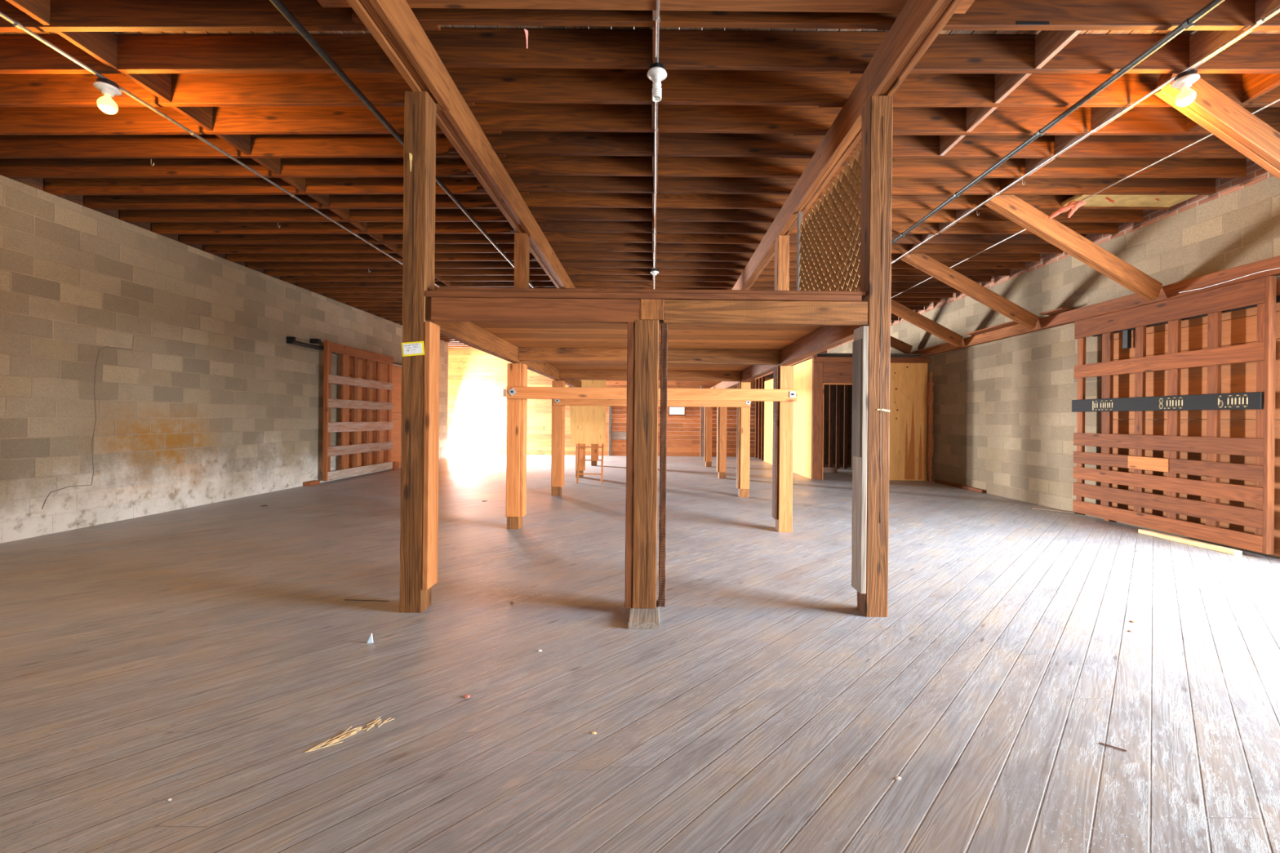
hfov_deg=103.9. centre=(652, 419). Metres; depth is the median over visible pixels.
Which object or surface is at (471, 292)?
beam
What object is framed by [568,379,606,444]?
plywood sheet
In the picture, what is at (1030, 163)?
block
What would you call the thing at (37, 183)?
trim
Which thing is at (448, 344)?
joist
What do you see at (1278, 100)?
conduit
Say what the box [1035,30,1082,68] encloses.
block
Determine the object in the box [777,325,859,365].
beam
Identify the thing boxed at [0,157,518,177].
joist
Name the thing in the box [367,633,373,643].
shard
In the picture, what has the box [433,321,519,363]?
beam
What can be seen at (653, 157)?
block
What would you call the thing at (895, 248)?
joist
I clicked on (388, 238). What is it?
joist
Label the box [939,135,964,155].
block
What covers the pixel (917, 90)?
joist
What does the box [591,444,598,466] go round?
timber post
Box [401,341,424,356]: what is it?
tag
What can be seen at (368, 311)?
joist
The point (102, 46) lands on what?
block
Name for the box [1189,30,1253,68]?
block
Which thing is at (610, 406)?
stud
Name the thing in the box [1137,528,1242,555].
board
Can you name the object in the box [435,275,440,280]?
block
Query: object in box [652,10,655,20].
block
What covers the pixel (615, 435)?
board
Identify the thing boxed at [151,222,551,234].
joist
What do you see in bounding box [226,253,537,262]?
joist
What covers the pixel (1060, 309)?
board
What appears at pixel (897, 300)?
joist
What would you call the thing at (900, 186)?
joist
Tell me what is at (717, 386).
beam
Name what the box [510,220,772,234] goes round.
joist
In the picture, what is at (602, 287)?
joist
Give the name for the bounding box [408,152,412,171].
rag
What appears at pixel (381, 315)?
joist
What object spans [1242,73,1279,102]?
block
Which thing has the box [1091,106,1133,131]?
block
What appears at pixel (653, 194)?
block
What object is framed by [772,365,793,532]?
timber post
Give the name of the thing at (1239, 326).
doorway
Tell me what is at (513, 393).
brace
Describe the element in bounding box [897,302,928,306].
joist
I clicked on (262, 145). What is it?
joist
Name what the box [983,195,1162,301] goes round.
diagonal strut
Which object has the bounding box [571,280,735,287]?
joist
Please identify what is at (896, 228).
joist
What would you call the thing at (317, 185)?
joist
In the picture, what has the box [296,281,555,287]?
joist
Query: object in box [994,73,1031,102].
block
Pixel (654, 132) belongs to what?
block
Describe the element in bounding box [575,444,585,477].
timber post
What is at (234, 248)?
joist
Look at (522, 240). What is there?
post
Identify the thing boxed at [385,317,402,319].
joist
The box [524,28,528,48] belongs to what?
scrap
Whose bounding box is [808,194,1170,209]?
joist
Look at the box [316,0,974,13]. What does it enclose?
joist
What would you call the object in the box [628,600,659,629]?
block
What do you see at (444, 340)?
joist
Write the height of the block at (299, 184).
0.215 m
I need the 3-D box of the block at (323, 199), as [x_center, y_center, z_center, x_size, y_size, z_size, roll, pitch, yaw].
[-3.597,-2.454,5.379,0.040,0.215,0.315,1,0,0]
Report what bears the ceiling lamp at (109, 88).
hanging from the conduit at (15, 23)
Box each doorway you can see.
[346,355,401,468]
[1111,280,1279,556]
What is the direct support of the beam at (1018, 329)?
attached to the wall at (1005, 423)
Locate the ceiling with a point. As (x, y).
(942, 32)
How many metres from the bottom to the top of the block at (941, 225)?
0.215 m
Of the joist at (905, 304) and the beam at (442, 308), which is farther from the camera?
the joist at (905, 304)
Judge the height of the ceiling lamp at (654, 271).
0.085 m
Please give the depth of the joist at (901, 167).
4.80 m
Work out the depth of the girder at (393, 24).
3.50 m
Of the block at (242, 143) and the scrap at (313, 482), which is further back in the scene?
the scrap at (313, 482)
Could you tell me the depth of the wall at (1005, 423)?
7.54 m
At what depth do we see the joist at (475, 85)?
3.67 m
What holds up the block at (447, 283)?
attached to the joist at (456, 277)
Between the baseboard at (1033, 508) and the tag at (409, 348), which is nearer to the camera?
the tag at (409, 348)
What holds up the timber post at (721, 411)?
on the floor
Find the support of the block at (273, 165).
attached to the joist at (262, 145)
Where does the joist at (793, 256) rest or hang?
on the girder at (917, 24)
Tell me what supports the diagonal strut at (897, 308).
attached to the beam at (1018, 329)
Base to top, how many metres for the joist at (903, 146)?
0.279 m
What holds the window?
in the wall at (474, 375)
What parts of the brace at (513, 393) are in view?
bolt plate, bolt plate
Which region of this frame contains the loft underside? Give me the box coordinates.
[471,302,823,371]
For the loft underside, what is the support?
on the cross beam at (526, 353)
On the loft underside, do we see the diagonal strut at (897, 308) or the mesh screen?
the mesh screen
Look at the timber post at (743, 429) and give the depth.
8.10 m
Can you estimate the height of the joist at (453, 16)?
0.238 m
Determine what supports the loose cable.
on the sliding door at (1261, 292)
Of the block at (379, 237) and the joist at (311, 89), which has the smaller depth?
the joist at (311, 89)
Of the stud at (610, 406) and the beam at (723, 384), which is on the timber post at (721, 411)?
the beam at (723, 384)
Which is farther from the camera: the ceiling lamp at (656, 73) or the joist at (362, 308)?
the joist at (362, 308)
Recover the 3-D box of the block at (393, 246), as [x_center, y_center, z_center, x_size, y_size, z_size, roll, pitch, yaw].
[-3.601,-2.454,6.852,0.040,0.215,0.317,1,0,0]
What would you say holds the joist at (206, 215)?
on the girder at (393, 24)
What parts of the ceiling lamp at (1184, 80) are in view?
light bulb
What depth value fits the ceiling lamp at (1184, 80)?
3.31 m
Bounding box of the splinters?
[305,716,394,752]
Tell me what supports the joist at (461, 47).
on the girder at (393, 24)
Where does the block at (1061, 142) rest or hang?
attached to the joist at (907, 121)
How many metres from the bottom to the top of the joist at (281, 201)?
0.298 m
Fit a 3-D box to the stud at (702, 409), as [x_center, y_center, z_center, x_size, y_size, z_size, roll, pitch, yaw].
[1.684,0.066,17.074,0.130,2.400,0.048,1,0,0]
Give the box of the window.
[668,406,685,416]
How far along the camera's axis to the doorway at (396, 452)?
11.40 m
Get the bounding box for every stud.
[608,405,612,455]
[700,386,704,456]
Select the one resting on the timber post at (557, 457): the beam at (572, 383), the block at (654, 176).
the beam at (572, 383)
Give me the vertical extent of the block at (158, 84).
0.215 m
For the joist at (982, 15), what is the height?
0.279 m
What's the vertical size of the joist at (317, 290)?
0.297 m
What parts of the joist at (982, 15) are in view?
tape strip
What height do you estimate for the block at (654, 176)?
0.215 m
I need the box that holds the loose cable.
[1178,267,1279,293]
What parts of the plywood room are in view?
plate, door trim, sill, door trim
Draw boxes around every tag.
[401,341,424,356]
[502,388,506,396]
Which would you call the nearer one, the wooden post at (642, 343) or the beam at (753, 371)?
the wooden post at (642, 343)
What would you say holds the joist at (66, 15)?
on the girder at (393, 24)
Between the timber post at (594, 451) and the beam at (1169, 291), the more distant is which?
the timber post at (594, 451)
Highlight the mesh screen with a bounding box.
[796,146,861,291]
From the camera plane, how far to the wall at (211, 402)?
6.13 m
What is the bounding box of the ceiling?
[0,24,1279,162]
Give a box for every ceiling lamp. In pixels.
[93,76,121,114]
[647,62,666,102]
[650,268,658,275]
[1171,68,1199,106]
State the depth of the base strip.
9.52 m
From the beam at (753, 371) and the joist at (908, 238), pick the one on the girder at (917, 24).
the joist at (908, 238)
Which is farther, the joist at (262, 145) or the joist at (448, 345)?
the joist at (448, 345)
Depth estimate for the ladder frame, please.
10.11 m
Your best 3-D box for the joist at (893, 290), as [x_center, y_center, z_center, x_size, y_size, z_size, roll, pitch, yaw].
[3.432,-2.451,9.206,4.477,0.279,0.044,1,0,0]
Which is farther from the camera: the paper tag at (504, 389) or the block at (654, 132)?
the paper tag at (504, 389)
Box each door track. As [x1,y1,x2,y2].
[286,336,401,366]
[1093,294,1279,348]
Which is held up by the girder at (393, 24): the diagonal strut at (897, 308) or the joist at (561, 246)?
the joist at (561, 246)
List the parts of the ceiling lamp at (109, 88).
light bulb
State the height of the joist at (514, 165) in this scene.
0.238 m
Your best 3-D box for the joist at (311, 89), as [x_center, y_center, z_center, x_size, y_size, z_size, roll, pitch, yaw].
[-3.812,-2.459,3.732,4.952,0.297,0.043,1,0,0]
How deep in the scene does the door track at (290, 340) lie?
8.96 m
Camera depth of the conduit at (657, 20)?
3.99 m
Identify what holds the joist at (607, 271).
on the girder at (917, 24)
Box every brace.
[506,386,797,401]
[552,399,751,407]
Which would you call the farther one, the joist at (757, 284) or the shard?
the joist at (757, 284)
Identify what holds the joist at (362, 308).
on the girder at (393, 24)
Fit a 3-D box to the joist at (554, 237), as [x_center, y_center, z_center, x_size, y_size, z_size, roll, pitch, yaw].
[-0.077,-2.454,6.615,3.426,0.238,0.043,1,0,0]
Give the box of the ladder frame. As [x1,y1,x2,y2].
[576,443,604,483]
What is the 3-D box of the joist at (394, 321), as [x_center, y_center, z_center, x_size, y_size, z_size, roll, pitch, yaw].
[-3.837,-2.460,12.150,4.903,0.296,0.045,1,0,0]
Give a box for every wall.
[0,174,448,543]
[447,348,826,457]
[826,160,1279,558]
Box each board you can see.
[612,431,626,439]
[965,320,1018,334]
[1040,307,1073,315]
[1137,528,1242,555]
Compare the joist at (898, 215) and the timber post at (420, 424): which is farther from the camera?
the joist at (898, 215)
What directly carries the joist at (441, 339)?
on the girder at (393, 24)
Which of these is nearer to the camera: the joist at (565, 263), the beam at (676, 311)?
the beam at (676, 311)
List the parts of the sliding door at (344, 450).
rail, rail, rail, rail, rail, rail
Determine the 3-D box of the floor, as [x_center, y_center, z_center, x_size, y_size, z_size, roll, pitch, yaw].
[-0.513,1.305,6.950,17.000,0.120,20.900,1,0,0]
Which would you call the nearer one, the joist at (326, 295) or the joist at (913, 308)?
the joist at (326, 295)
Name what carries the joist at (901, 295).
on the girder at (917, 24)
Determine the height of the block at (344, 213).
0.215 m
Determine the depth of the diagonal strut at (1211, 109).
3.59 m
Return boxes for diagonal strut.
[855,288,963,346]
[890,336,912,353]
[899,253,1039,329]
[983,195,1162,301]
[1153,73,1279,179]
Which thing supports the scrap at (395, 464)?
on the floor
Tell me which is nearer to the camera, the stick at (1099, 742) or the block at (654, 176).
the stick at (1099, 742)
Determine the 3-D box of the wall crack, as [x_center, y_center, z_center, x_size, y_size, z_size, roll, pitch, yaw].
[-6.249,-0.045,5.575,0.008,1.932,0.898,1,0,0]
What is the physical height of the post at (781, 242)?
1.244 m
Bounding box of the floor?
[0,453,1279,852]
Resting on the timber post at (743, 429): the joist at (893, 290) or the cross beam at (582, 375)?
the cross beam at (582, 375)
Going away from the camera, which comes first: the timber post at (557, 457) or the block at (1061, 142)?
the block at (1061, 142)
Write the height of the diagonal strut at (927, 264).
1.104 m
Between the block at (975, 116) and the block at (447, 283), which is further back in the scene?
the block at (447, 283)
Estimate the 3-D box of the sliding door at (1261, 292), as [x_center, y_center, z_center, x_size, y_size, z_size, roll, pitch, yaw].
[5.741,-0.040,5.735,0.090,2.592,2.160,1,0,0]
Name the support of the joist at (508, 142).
on the girder at (393, 24)
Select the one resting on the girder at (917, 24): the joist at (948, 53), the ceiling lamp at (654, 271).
the joist at (948, 53)
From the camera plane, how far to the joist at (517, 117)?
4.04 m
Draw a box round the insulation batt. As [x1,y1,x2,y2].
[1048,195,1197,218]
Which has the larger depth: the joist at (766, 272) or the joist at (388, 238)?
the joist at (766, 272)
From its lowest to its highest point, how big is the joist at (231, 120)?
0.298 m
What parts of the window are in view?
pane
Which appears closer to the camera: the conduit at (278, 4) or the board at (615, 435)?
the conduit at (278, 4)
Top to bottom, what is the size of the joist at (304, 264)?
0.297 m
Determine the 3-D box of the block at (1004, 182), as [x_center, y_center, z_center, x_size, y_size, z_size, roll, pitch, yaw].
[3.596,-2.444,5.002,0.040,0.215,0.310,1,0,0]
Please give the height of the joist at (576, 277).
0.238 m
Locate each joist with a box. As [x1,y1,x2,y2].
[0,0,439,31]
[0,34,399,74]
[0,72,474,106]
[0,106,501,134]
[0,133,506,158]
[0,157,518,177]
[44,177,528,195]
[84,194,498,209]
[120,208,544,222]
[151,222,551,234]
[179,233,559,244]
[204,244,556,253]
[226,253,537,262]
[246,261,569,269]
[264,268,574,275]
[280,275,551,281]
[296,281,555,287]
[311,286,554,293]
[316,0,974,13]
[324,293,402,297]
[336,297,402,302]
[347,302,402,306]
[351,8,899,29]
[357,306,402,310]
[367,310,402,313]
[376,313,402,317]
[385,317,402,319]
[393,320,402,323]
[423,27,888,71]
[440,337,454,340]
[444,340,458,342]
[445,66,862,106]
[447,342,462,343]
[448,130,825,157]
[448,343,466,345]
[448,345,470,346]
[448,346,474,348]
[466,155,811,177]
[468,102,842,133]
[476,175,799,194]
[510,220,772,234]
[520,191,789,208]
[528,207,780,222]
[531,251,753,262]
[543,231,764,244]
[549,242,759,253]
[549,274,739,282]
[554,286,733,289]
[559,259,748,269]
[564,267,743,275]
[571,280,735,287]
[749,287,961,293]
[751,281,977,287]
[755,275,991,282]
[759,268,1009,275]
[764,208,1143,222]
[764,261,1025,269]
[770,253,1039,261]
[779,158,1246,177]
[780,135,1248,158]
[789,234,1085,244]
[789,244,1063,253]
[790,222,1118,234]
[793,106,1279,135]
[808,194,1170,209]
[818,73,1279,106]
[819,177,1215,195]
[849,34,1279,73]
[876,0,1279,30]
[890,293,952,297]
[890,316,897,319]
[891,297,940,302]
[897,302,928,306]
[906,306,924,310]
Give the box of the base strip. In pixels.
[934,480,985,493]
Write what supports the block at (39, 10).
attached to the joist at (66, 15)
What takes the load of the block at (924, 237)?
attached to the joist at (896, 228)
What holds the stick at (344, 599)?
on the floor
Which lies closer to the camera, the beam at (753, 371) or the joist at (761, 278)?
the beam at (753, 371)
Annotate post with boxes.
[400,91,439,613]
[506,363,527,529]
[513,232,529,288]
[551,380,564,495]
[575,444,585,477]
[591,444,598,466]
[624,298,667,608]
[704,407,712,466]
[716,407,726,478]
[736,382,750,497]
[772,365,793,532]
[774,235,789,290]
[851,95,893,617]
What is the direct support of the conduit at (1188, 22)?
attached to the joist at (891, 317)
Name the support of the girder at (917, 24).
on the timber post at (871, 344)
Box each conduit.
[0,11,440,287]
[269,0,535,288]
[653,0,660,288]
[890,98,1279,298]
[891,0,1224,244]
[891,7,1279,263]
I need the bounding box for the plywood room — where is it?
[755,352,929,480]
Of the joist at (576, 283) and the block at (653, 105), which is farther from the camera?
the joist at (576, 283)
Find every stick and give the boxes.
[344,599,389,601]
[1098,742,1126,751]
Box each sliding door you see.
[322,340,393,481]
[1071,275,1276,554]
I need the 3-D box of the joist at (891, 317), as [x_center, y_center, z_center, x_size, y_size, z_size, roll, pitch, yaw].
[3.548,-2.451,11.775,4.420,0.279,0.044,1,0,0]
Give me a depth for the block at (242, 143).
4.34 m
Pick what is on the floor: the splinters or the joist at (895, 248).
the splinters
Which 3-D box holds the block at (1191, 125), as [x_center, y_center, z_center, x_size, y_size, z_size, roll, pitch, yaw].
[4.352,-2.444,3.908,0.040,0.215,0.321,1,0,0]
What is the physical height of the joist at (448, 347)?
0.312 m
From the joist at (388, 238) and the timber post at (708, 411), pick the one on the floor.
the timber post at (708, 411)
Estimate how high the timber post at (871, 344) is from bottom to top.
3.333 m
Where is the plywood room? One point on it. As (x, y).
(823, 381)
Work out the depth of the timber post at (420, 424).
3.20 m
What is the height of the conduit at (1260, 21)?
0.030 m
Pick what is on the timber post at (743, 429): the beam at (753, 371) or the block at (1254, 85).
the beam at (753, 371)
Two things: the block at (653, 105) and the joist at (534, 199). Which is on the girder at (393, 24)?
the joist at (534, 199)
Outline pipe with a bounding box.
[926,372,934,481]
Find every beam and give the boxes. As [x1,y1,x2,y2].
[425,287,866,301]
[431,297,639,323]
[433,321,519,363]
[518,346,626,361]
[520,360,559,380]
[560,369,740,381]
[560,379,581,386]
[658,348,779,364]
[663,299,867,325]
[710,383,719,388]
[719,381,740,388]
[740,364,778,382]
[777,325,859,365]
[910,320,1040,357]
[1038,255,1279,329]
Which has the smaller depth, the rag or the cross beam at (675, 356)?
the rag
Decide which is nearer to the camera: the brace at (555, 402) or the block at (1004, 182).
the block at (1004, 182)
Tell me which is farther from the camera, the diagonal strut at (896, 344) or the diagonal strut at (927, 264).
the diagonal strut at (896, 344)
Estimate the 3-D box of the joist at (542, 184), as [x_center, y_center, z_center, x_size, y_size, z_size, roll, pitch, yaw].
[-0.119,-2.454,5.153,3.366,0.238,0.044,1,0,0]
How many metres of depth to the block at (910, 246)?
6.88 m
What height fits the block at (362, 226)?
0.215 m
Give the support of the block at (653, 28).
attached to the joist at (453, 16)
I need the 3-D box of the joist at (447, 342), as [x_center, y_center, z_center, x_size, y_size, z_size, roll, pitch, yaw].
[-4.410,-2.457,15.451,6.036,0.312,0.044,1,0,0]
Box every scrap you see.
[302,480,319,485]
[387,462,399,470]
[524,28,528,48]
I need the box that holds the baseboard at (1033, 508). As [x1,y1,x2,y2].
[1031,506,1075,514]
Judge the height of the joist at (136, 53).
0.298 m
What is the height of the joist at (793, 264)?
0.280 m
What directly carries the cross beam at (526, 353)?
attached to the beam at (542, 367)
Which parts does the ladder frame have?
rail, rail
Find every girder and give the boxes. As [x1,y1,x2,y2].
[346,0,575,288]
[731,0,963,289]
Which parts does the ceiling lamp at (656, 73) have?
bulb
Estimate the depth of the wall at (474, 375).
17.10 m
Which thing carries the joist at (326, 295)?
on the girder at (393, 24)
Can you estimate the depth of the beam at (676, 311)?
3.20 m
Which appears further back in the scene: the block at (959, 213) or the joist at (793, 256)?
the joist at (793, 256)
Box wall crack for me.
[41,335,133,509]
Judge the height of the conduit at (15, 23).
0.034 m
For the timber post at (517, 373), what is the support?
on the floor
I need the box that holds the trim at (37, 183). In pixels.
[9,177,444,341]
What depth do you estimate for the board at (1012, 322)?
8.46 m
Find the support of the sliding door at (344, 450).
hanging from the door track at (290, 340)
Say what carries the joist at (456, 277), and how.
on the girder at (393, 24)
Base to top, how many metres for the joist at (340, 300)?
0.297 m
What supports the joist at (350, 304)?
on the girder at (393, 24)
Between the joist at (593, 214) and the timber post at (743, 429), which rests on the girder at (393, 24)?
the joist at (593, 214)
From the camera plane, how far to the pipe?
10.46 m
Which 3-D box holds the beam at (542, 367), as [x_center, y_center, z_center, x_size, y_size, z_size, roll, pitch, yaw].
[-1.553,-0.725,6.945,0.084,0.179,2.486,1,0,0]
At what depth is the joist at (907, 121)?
4.07 m
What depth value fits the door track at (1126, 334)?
6.12 m
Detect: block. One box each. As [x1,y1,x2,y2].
[5,0,50,25]
[55,31,117,68]
[122,73,171,102]
[171,106,212,130]
[215,134,250,155]
[251,157,280,174]
[280,177,305,191]
[306,194,328,207]
[328,208,349,220]
[348,222,367,231]
[368,234,382,242]
[382,244,396,251]
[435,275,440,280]
[441,281,450,286]
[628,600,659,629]
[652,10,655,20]
[652,26,659,63]
[652,104,654,128]
[652,155,654,173]
[652,193,654,206]
[653,132,658,153]
[653,176,657,191]
[908,244,922,252]
[921,234,934,242]
[938,222,955,232]
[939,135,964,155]
[955,209,975,220]
[965,106,997,131]
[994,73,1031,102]
[1000,177,1025,192]
[1025,158,1054,175]
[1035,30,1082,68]
[1054,135,1088,154]
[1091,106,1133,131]
[1186,115,1200,131]
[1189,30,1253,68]
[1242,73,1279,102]
[1254,0,1279,23]
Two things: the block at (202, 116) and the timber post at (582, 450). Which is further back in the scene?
the timber post at (582, 450)
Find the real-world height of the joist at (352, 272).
0.297 m
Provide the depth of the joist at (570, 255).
7.33 m

